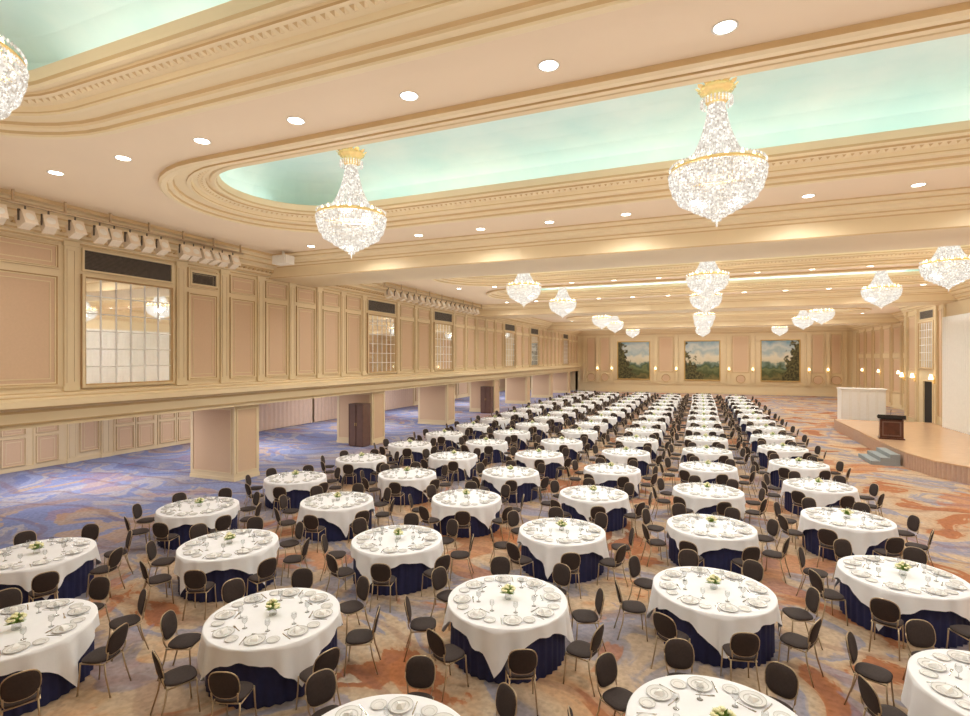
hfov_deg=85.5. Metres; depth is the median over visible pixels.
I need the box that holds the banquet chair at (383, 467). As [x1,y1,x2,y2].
[380,463,389,471]
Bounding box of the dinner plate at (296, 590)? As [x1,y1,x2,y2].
[281,588,299,595]
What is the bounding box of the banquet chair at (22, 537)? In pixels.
[13,530,36,545]
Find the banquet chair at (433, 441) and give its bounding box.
[430,438,435,445]
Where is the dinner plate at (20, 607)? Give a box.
[1,605,25,613]
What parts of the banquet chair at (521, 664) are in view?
seat, frame, backrest, leg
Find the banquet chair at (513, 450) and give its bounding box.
[510,447,516,458]
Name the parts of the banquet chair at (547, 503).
seat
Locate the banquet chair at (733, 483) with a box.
[726,479,738,488]
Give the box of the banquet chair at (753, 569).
[742,559,763,582]
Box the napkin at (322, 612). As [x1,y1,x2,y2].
[319,610,325,614]
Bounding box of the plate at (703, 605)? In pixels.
[699,603,710,608]
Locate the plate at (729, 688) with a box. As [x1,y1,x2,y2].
[722,684,738,693]
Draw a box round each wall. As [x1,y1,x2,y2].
[0,231,576,392]
[28,371,577,465]
[575,331,851,393]
[852,322,903,407]
[908,299,969,424]
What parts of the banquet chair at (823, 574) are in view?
backrest, frame, seat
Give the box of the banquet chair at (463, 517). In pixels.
[454,511,470,546]
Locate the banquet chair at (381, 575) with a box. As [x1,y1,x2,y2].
[369,563,397,612]
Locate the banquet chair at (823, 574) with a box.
[796,547,828,601]
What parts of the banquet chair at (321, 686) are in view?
backrest, seat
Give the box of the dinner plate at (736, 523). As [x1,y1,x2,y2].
[734,522,747,525]
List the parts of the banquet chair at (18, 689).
seat, backrest, leg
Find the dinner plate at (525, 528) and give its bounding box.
[523,527,535,530]
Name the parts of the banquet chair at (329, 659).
leg, seat, frame, backrest, leg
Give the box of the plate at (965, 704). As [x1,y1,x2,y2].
[954,699,969,709]
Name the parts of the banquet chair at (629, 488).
backrest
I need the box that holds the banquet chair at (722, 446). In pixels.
[716,444,724,448]
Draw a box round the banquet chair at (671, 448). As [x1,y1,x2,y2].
[669,444,682,465]
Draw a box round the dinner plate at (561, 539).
[558,538,571,542]
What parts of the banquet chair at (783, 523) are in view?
backrest, frame, seat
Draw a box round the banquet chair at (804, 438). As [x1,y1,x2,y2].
[796,435,806,448]
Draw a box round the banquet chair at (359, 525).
[351,517,366,557]
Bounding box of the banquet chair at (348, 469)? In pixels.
[342,464,356,486]
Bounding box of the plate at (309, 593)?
[304,591,315,595]
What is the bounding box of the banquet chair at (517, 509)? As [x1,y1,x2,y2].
[506,494,524,528]
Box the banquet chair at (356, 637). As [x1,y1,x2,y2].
[344,605,380,676]
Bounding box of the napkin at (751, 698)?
[747,694,758,702]
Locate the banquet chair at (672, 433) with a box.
[662,431,673,447]
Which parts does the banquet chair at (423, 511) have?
backrest, frame, seat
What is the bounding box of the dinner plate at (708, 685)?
[687,676,712,691]
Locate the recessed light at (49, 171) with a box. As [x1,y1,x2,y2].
[47,170,64,175]
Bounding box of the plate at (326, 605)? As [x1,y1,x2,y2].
[321,603,332,607]
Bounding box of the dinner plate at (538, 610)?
[535,607,553,616]
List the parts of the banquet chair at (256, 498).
seat, backrest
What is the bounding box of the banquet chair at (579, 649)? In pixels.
[563,624,603,696]
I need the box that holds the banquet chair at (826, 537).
[817,528,837,566]
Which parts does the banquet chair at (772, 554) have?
seat, frame, backrest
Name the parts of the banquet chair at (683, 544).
backrest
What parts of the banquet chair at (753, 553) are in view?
seat, backrest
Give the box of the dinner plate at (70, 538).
[56,537,72,541]
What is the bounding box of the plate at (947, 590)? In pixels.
[944,589,958,593]
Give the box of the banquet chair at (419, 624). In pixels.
[403,595,435,661]
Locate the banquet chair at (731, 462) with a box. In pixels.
[725,459,735,466]
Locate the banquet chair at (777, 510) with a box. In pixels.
[772,501,798,542]
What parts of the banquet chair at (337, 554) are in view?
backrest, frame, seat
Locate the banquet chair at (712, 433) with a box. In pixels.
[709,431,715,435]
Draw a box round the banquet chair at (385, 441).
[383,439,388,449]
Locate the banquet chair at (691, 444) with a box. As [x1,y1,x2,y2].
[688,442,696,446]
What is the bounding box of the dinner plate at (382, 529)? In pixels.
[372,527,384,531]
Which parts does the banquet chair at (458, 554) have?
seat, frame, backrest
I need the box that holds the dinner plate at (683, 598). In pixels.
[680,596,699,603]
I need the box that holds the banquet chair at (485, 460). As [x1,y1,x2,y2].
[473,458,487,478]
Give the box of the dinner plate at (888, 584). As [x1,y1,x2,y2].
[885,582,905,589]
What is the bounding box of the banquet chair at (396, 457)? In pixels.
[387,451,398,466]
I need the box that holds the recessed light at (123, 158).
[114,155,131,160]
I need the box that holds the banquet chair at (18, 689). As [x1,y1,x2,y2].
[0,669,41,715]
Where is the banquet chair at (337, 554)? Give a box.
[320,534,346,580]
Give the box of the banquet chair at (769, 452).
[767,450,776,468]
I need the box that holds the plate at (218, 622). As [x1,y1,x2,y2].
[211,620,224,625]
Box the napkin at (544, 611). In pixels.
[540,608,548,614]
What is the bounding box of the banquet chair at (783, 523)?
[777,514,805,554]
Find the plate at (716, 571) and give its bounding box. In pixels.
[714,570,724,573]
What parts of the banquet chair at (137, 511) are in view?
backrest, frame, seat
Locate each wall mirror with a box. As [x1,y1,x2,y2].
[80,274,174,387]
[366,313,396,373]
[434,322,452,370]
[505,331,514,366]
[531,335,538,365]
[563,339,568,364]
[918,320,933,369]
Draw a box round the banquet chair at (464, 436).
[456,435,466,451]
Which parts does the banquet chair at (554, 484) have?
backrest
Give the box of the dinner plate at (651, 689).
[646,685,671,700]
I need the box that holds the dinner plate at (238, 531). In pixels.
[236,529,249,532]
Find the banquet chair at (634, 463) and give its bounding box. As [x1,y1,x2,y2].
[628,460,637,467]
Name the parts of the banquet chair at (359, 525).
backrest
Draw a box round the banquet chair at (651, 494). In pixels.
[634,492,652,524]
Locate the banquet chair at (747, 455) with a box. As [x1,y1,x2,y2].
[735,453,749,474]
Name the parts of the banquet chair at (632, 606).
leg, backrest, leg, frame, seat, leg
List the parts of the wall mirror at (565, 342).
glass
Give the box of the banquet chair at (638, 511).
[622,502,644,537]
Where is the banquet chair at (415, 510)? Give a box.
[408,494,427,526]
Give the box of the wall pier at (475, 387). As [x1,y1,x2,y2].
[469,379,499,412]
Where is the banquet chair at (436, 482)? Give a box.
[422,479,439,508]
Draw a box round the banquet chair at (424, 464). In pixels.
[421,459,435,471]
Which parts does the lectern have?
panel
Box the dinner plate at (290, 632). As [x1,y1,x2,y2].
[287,625,307,635]
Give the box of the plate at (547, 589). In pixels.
[543,587,553,591]
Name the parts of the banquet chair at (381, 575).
leg, backrest, frame, seat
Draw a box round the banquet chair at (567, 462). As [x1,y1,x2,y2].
[556,458,570,479]
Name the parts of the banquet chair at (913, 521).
seat, frame, backrest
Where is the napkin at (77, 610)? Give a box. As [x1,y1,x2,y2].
[74,608,82,612]
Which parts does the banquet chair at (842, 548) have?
frame, backrest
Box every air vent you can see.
[81,248,172,283]
[190,270,217,287]
[367,299,395,314]
[434,310,452,322]
[505,323,514,331]
[531,328,538,334]
[919,308,933,320]
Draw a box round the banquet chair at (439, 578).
[430,566,451,630]
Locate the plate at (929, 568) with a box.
[923,566,935,569]
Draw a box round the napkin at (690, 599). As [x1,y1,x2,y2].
[686,596,693,601]
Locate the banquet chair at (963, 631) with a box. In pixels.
[946,625,969,650]
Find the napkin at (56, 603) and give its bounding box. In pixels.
[53,601,62,605]
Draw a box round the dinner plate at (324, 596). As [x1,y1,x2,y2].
[309,593,327,601]
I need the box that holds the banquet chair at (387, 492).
[374,487,390,523]
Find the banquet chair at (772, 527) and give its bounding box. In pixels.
[758,518,778,561]
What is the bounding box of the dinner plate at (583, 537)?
[581,535,594,539]
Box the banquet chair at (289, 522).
[274,507,297,540]
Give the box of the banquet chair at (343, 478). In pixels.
[329,474,344,492]
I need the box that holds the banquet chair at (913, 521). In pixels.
[898,515,919,555]
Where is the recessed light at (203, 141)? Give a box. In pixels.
[192,138,210,144]
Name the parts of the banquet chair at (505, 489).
backrest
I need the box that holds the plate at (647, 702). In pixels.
[639,697,655,707]
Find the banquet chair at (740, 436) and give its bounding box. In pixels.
[738,435,750,450]
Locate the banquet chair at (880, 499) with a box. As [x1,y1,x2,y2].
[868,493,884,516]
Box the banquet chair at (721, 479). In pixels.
[713,474,727,485]
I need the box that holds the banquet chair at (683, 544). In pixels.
[679,540,703,566]
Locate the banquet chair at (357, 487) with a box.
[352,483,363,492]
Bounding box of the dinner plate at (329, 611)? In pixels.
[313,608,332,617]
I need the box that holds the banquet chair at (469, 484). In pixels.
[465,481,476,488]
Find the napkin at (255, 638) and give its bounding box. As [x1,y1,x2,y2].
[250,635,258,641]
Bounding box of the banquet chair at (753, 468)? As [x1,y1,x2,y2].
[739,465,756,491]
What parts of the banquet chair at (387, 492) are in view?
seat, backrest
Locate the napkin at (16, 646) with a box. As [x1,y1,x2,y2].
[11,643,21,650]
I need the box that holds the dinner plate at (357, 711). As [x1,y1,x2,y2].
[335,705,361,715]
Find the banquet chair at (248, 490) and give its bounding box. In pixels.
[245,483,265,514]
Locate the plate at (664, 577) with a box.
[660,575,670,579]
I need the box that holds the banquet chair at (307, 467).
[302,465,313,470]
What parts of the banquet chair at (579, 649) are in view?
leg, seat, frame, leg, backrest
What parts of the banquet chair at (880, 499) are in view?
seat, backrest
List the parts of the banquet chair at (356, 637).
leg, seat, frame, leg, backrest, leg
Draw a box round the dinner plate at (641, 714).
[637,713,655,715]
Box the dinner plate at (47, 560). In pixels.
[32,559,51,564]
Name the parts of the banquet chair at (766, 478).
backrest, seat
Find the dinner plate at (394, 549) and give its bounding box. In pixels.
[383,547,397,552]
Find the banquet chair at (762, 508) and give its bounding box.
[744,499,766,533]
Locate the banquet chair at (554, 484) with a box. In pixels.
[549,480,559,508]
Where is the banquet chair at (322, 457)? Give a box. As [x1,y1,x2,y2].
[321,455,334,478]
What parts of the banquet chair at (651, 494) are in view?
backrest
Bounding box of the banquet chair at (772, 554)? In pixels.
[761,537,790,582]
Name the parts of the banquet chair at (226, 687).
backrest, seat, leg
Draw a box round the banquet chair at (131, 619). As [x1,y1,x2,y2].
[108,588,148,661]
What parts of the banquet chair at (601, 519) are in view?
backrest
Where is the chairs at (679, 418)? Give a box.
[423,390,798,447]
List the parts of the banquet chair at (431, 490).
backrest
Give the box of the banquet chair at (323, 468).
[320,461,336,484]
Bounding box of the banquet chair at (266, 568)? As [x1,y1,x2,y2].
[246,557,276,595]
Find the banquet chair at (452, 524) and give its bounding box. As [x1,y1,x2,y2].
[442,519,458,554]
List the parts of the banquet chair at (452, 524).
seat, backrest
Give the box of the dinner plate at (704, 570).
[691,566,707,572]
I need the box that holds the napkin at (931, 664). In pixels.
[927,661,937,668]
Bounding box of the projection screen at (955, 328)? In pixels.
[942,313,969,434]
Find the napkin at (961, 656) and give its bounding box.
[955,654,967,659]
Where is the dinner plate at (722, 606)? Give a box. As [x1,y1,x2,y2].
[718,603,738,611]
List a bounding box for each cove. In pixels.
[0,0,230,73]
[219,33,969,204]
[541,268,943,289]
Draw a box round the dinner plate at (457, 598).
[453,594,470,602]
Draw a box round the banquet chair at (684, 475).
[679,470,689,482]
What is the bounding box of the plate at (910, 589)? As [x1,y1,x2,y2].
[907,588,920,593]
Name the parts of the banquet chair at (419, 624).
leg, backrest, frame, seat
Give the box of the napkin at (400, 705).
[396,701,405,709]
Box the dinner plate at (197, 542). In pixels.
[185,541,200,545]
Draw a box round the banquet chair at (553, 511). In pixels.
[548,506,563,517]
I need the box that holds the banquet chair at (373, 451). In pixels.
[370,449,378,453]
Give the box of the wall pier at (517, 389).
[505,376,530,403]
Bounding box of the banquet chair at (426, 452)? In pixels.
[422,449,429,467]
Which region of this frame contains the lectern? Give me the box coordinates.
[877,414,905,439]
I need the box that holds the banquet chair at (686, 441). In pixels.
[684,439,691,446]
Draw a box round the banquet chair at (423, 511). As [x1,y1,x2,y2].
[419,506,441,534]
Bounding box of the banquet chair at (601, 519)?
[594,512,608,550]
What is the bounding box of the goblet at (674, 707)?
[672,695,679,710]
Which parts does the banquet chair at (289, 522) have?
backrest, frame, seat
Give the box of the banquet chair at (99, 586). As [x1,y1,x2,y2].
[88,576,110,621]
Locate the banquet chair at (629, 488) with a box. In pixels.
[624,482,634,509]
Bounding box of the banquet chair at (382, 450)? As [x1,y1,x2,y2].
[379,446,392,460]
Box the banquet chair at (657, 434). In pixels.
[653,432,659,448]
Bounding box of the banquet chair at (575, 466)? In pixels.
[571,460,583,484]
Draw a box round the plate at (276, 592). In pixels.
[269,590,280,595]
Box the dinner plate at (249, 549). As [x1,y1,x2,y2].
[237,548,252,553]
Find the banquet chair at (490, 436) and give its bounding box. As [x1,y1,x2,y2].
[488,433,494,438]
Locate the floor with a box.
[0,389,969,715]
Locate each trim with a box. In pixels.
[0,0,655,138]
[0,188,581,335]
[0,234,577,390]
[0,364,580,430]
[2,378,504,473]
[158,1,969,232]
[269,186,969,286]
[430,245,969,285]
[474,286,957,318]
[486,265,969,300]
[547,313,900,330]
[566,308,871,320]
[578,325,850,335]
[578,331,851,396]
[846,280,969,330]
[856,304,946,424]
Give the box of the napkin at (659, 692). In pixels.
[654,688,664,696]
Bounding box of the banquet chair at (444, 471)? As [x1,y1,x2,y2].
[437,465,448,493]
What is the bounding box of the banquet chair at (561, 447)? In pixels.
[559,445,567,457]
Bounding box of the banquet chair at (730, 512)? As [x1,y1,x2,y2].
[724,507,740,519]
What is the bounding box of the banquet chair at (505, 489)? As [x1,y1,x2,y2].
[499,484,509,516]
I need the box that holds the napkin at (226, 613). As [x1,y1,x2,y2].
[221,611,229,616]
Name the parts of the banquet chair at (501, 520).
seat, backrest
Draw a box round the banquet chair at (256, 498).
[238,491,259,528]
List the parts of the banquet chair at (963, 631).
leg, frame, seat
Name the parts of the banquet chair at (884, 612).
leg, backrest, frame, seat, leg, leg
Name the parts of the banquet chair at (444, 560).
seat, frame, backrest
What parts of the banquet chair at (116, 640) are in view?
leg, seat, frame, leg, backrest, leg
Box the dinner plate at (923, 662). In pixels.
[917,658,946,671]
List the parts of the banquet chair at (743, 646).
leg, leg, seat, frame, backrest, leg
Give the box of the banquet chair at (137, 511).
[132,503,154,539]
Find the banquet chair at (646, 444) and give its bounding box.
[643,443,651,460]
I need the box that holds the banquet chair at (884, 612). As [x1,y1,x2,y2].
[868,597,904,661]
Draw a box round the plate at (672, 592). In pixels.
[666,590,677,594]
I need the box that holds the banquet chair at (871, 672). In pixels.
[844,631,894,706]
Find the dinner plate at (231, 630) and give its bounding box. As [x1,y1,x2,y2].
[212,626,234,637]
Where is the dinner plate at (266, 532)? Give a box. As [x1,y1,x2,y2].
[256,531,269,535]
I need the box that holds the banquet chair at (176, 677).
[150,649,200,715]
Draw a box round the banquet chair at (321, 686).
[305,668,338,715]
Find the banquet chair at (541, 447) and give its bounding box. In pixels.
[536,445,544,449]
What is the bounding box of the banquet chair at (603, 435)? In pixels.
[595,433,606,448]
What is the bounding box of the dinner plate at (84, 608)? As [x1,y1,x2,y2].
[67,606,90,614]
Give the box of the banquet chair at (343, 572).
[326,553,356,598]
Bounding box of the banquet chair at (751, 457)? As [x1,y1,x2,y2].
[750,455,765,480]
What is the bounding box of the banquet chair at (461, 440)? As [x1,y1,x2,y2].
[459,437,463,444]
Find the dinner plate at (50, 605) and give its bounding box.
[46,599,69,607]
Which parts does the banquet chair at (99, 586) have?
seat, backrest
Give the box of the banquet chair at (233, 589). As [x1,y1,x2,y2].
[221,578,244,605]
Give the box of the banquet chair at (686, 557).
[678,549,698,566]
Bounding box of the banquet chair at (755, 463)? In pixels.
[753,461,770,486]
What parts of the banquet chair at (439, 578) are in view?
frame, backrest, seat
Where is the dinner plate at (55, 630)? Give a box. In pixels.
[51,623,76,633]
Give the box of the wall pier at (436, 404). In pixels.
[418,384,454,424]
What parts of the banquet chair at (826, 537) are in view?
seat, frame, backrest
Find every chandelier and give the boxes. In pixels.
[0,35,28,119]
[315,146,386,258]
[506,273,540,307]
[549,287,576,318]
[592,315,611,328]
[607,316,623,332]
[626,329,639,338]
[668,77,768,226]
[686,261,729,300]
[689,280,721,314]
[693,312,715,326]
[694,321,712,331]
[695,328,710,336]
[771,326,787,335]
[792,310,813,328]
[808,308,834,325]
[860,271,902,308]
[918,245,969,291]
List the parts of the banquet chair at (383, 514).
seat, frame, backrest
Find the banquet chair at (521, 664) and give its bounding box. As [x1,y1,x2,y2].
[505,649,537,715]
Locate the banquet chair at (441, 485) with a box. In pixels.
[439,472,454,492]
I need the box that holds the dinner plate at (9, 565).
[0,564,13,569]
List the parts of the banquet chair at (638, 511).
seat, frame, backrest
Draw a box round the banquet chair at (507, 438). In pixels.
[505,436,510,446]
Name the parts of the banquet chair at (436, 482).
backrest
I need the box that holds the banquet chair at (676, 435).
[674,433,683,449]
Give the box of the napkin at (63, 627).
[59,624,69,630]
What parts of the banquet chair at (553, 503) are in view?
backrest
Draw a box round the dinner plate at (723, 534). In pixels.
[721,533,734,537]
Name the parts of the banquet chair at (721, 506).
backrest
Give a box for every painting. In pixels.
[617,341,649,379]
[684,340,719,380]
[760,339,800,381]
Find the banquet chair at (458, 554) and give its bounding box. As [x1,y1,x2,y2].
[450,534,473,580]
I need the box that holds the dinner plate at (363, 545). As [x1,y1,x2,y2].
[360,543,374,548]
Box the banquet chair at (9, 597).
[0,588,22,608]
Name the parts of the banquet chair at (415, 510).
backrest, seat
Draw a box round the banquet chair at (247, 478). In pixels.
[244,475,263,503]
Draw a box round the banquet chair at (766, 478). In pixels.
[763,473,783,502]
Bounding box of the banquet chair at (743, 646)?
[720,632,760,691]
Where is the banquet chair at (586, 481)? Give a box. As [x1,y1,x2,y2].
[583,478,594,484]
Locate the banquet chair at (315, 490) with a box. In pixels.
[310,485,322,495]
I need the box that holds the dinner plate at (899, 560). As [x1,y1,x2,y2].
[898,559,915,564]
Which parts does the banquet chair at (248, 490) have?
backrest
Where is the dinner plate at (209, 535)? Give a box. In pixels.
[207,532,221,536]
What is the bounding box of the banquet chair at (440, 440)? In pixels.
[437,436,445,449]
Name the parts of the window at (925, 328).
glass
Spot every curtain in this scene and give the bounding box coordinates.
[259,399,311,430]
[314,396,336,421]
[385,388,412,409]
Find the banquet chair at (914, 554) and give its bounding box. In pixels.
[902,546,927,564]
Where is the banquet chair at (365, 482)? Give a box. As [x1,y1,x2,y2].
[362,477,380,501]
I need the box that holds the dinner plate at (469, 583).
[466,581,482,587]
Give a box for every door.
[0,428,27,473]
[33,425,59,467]
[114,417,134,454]
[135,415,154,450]
[157,413,175,447]
[176,411,190,444]
[922,379,933,422]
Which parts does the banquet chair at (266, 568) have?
seat, frame, backrest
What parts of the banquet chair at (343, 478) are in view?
seat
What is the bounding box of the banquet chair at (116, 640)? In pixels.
[76,622,131,697]
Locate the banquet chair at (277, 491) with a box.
[272,487,290,517]
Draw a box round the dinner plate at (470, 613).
[467,609,485,618]
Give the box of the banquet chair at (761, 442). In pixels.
[757,440,765,458]
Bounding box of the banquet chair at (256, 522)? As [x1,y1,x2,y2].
[246,516,263,529]
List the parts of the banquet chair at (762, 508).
seat, frame, backrest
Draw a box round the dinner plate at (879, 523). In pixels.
[876,522,891,525]
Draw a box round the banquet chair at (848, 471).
[846,467,850,484]
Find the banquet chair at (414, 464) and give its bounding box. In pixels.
[410,462,420,467]
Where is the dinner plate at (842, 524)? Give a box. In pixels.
[831,522,845,525]
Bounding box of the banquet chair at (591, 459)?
[586,449,595,463]
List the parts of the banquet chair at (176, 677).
leg, backrest, leg, frame, seat, leg, leg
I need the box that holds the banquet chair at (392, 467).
[390,456,402,468]
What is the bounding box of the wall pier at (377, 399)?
[336,391,384,444]
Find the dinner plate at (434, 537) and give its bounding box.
[424,536,437,539]
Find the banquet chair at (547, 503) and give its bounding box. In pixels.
[538,488,550,518]
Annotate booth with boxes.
[836,387,886,420]
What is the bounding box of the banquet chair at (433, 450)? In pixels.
[424,446,436,458]
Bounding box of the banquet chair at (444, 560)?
[421,554,450,604]
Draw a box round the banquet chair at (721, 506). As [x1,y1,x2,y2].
[712,502,731,515]
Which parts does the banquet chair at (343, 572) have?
backrest, frame, seat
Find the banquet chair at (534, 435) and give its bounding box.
[526,433,536,449]
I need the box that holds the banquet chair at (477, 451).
[473,448,480,461]
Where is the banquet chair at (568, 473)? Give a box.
[566,466,580,486]
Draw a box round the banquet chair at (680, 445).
[671,436,681,451]
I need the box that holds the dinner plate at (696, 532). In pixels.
[694,531,706,534]
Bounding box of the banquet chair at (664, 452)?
[652,450,665,471]
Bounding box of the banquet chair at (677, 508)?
[672,503,685,515]
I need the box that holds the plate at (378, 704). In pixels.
[370,699,386,709]
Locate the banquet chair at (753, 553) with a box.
[730,547,760,574]
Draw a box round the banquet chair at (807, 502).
[801,497,816,508]
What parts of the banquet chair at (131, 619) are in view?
seat, frame, backrest, leg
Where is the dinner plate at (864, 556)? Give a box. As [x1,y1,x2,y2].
[862,555,879,560]
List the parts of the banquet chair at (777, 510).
backrest, seat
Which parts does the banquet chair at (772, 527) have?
seat, frame, backrest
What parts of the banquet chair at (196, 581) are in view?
leg, backrest, frame, seat, leg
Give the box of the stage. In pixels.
[834,419,969,484]
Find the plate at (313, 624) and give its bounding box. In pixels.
[307,621,319,627]
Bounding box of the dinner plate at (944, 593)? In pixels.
[925,588,947,595]
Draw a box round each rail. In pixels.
[0,189,243,254]
[383,282,481,308]
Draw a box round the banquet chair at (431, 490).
[426,484,436,508]
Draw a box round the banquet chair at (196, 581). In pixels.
[182,570,216,620]
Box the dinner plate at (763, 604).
[747,598,767,606]
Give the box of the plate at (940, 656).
[932,653,950,660]
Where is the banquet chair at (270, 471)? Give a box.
[266,468,276,476]
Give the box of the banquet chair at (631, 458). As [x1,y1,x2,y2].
[627,457,637,463]
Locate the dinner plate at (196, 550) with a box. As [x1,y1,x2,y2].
[183,549,199,554]
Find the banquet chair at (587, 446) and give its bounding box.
[577,443,590,462]
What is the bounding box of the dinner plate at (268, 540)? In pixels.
[258,539,271,543]
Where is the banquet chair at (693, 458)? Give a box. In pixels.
[689,456,699,461]
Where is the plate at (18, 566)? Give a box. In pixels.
[11,565,24,568]
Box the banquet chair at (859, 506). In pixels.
[853,502,870,512]
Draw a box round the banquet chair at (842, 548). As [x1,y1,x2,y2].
[831,539,851,581]
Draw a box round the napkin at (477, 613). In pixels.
[473,610,480,616]
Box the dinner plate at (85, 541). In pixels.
[73,540,90,544]
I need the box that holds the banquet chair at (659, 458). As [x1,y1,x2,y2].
[646,455,662,476]
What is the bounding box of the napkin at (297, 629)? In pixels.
[294,626,301,633]
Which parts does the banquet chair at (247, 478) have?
backrest, seat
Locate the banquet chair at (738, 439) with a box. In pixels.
[728,437,740,452]
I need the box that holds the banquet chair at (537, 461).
[534,459,544,476]
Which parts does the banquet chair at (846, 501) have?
backrest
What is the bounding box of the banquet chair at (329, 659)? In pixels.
[295,647,340,712]
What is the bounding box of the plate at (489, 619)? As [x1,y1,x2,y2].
[483,616,495,622]
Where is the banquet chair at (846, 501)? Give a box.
[832,496,854,509]
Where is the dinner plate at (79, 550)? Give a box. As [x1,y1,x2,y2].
[65,549,82,554]
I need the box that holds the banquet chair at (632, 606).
[614,579,647,641]
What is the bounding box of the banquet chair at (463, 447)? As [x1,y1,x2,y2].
[461,445,470,452]
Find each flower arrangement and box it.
[4,612,26,630]
[28,541,43,553]
[193,497,204,506]
[224,532,235,543]
[265,598,280,615]
[334,492,340,500]
[393,528,403,538]
[463,489,469,497]
[500,584,514,599]
[556,520,566,530]
[590,485,596,493]
[703,482,710,489]
[705,515,717,525]
[705,574,721,589]
[709,706,735,715]
[815,477,822,484]
[841,508,853,518]
[894,561,911,575]
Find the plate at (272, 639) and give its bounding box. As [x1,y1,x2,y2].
[266,636,279,642]
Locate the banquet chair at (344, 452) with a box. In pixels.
[339,450,348,456]
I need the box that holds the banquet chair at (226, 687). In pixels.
[208,671,256,715]
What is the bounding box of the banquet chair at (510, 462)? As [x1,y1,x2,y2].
[506,460,515,465]
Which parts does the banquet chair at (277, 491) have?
backrest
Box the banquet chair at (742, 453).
[733,448,746,470]
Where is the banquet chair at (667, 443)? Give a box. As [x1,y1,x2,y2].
[656,441,668,457]
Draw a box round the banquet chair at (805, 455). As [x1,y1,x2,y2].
[802,453,811,459]
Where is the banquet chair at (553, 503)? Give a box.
[550,499,571,518]
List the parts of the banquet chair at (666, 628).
leg, backrest, frame, seat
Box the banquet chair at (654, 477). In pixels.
[639,473,657,501]
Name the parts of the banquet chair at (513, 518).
backrest, seat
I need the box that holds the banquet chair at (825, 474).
[819,470,830,479]
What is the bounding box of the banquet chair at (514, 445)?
[503,444,515,459]
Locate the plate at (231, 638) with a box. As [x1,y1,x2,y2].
[224,635,238,641]
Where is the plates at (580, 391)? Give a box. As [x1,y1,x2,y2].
[429,391,791,438]
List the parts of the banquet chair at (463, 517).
backrest, seat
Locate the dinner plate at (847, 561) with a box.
[843,559,861,565]
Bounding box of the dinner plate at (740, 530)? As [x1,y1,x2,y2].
[738,529,751,533]
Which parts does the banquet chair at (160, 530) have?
backrest, frame, seat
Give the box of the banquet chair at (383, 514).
[374,498,394,527]
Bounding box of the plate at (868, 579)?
[865,578,877,581]
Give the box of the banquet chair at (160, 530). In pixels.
[150,522,179,561]
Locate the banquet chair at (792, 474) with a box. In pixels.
[788,471,800,478]
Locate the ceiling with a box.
[0,0,969,321]
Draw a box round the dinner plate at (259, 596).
[244,594,262,602]
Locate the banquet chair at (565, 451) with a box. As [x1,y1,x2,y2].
[562,447,569,467]
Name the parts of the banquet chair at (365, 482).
backrest, seat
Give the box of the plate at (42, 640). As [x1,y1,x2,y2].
[32,637,48,644]
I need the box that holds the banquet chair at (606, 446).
[602,437,612,449]
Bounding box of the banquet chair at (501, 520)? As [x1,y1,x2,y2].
[490,506,513,540]
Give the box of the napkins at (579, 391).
[430,391,789,438]
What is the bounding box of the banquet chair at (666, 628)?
[651,612,689,671]
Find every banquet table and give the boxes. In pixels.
[0,537,101,603]
[0,598,99,715]
[154,497,239,549]
[174,529,279,602]
[197,588,342,709]
[263,471,326,509]
[295,492,374,541]
[322,694,459,715]
[335,454,386,484]
[350,525,443,595]
[377,468,436,504]
[388,441,431,465]
[425,431,462,451]
[428,451,477,480]
[431,489,501,537]
[442,575,573,683]
[456,423,489,438]
[465,439,507,462]
[480,417,510,430]
[480,466,540,502]
[493,430,529,449]
[500,412,528,422]
[514,450,563,478]
[515,422,548,439]
[516,407,541,417]
[517,518,611,583]
[530,404,553,415]
[534,416,563,431]
[540,438,582,461]
[542,401,563,407]
[548,411,576,424]
[553,398,572,405]
[558,485,630,531]
[561,407,586,419]
[561,429,597,448]
[564,395,581,402]
[571,403,593,414]
[575,422,607,438]
[581,400,602,410]
[583,463,640,497]
[587,416,616,429]
[590,397,608,406]
[595,395,613,403]
[597,411,624,423]
[602,448,651,475]
[606,406,630,414]
[612,403,635,412]
[616,437,658,458]
[617,400,639,407]
[624,428,663,446]
[625,674,797,715]
[627,397,643,403]
[632,421,666,436]
[639,415,669,429]
[645,410,673,422]
[646,566,782,668]
[648,406,673,411]
[653,402,677,413]
[659,399,678,408]
[664,397,680,405]
[665,514,760,573]
[672,483,745,521]
[678,461,738,483]
[680,447,733,462]
[684,427,723,438]
[684,435,728,448]
[686,414,719,423]
[686,420,721,427]
[689,410,717,414]
[691,402,715,406]
[691,406,717,411]
[692,399,714,402]
[724,396,746,402]
[727,399,750,403]
[728,402,752,411]
[731,405,758,411]
[733,409,762,419]
[737,413,768,425]
[739,419,776,432]
[745,426,784,442]
[748,434,795,452]
[756,444,808,467]
[767,459,831,487]
[779,478,860,514]
[796,507,898,561]
[833,555,969,648]
[901,649,969,715]
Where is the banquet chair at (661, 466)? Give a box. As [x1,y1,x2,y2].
[660,463,675,485]
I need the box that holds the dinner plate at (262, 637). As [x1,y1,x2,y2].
[243,634,265,644]
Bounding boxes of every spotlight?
[0,204,8,224]
[14,206,38,229]
[40,211,58,234]
[65,217,86,239]
[91,223,110,243]
[107,226,123,246]
[123,229,140,249]
[140,233,155,252]
[154,236,170,255]
[177,242,192,259]
[188,244,201,261]
[199,246,212,263]
[208,248,221,265]
[217,250,229,266]
[228,253,240,268]
[384,288,393,298]
[392,289,400,299]
[399,291,406,300]
[406,292,413,301]
[412,294,419,303]
[418,295,424,304]
[423,296,430,305]
[429,297,435,306]
[434,299,440,307]
[439,300,445,308]
[444,301,450,309]
[449,302,455,309]
[453,303,459,310]
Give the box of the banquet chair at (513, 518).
[507,510,519,540]

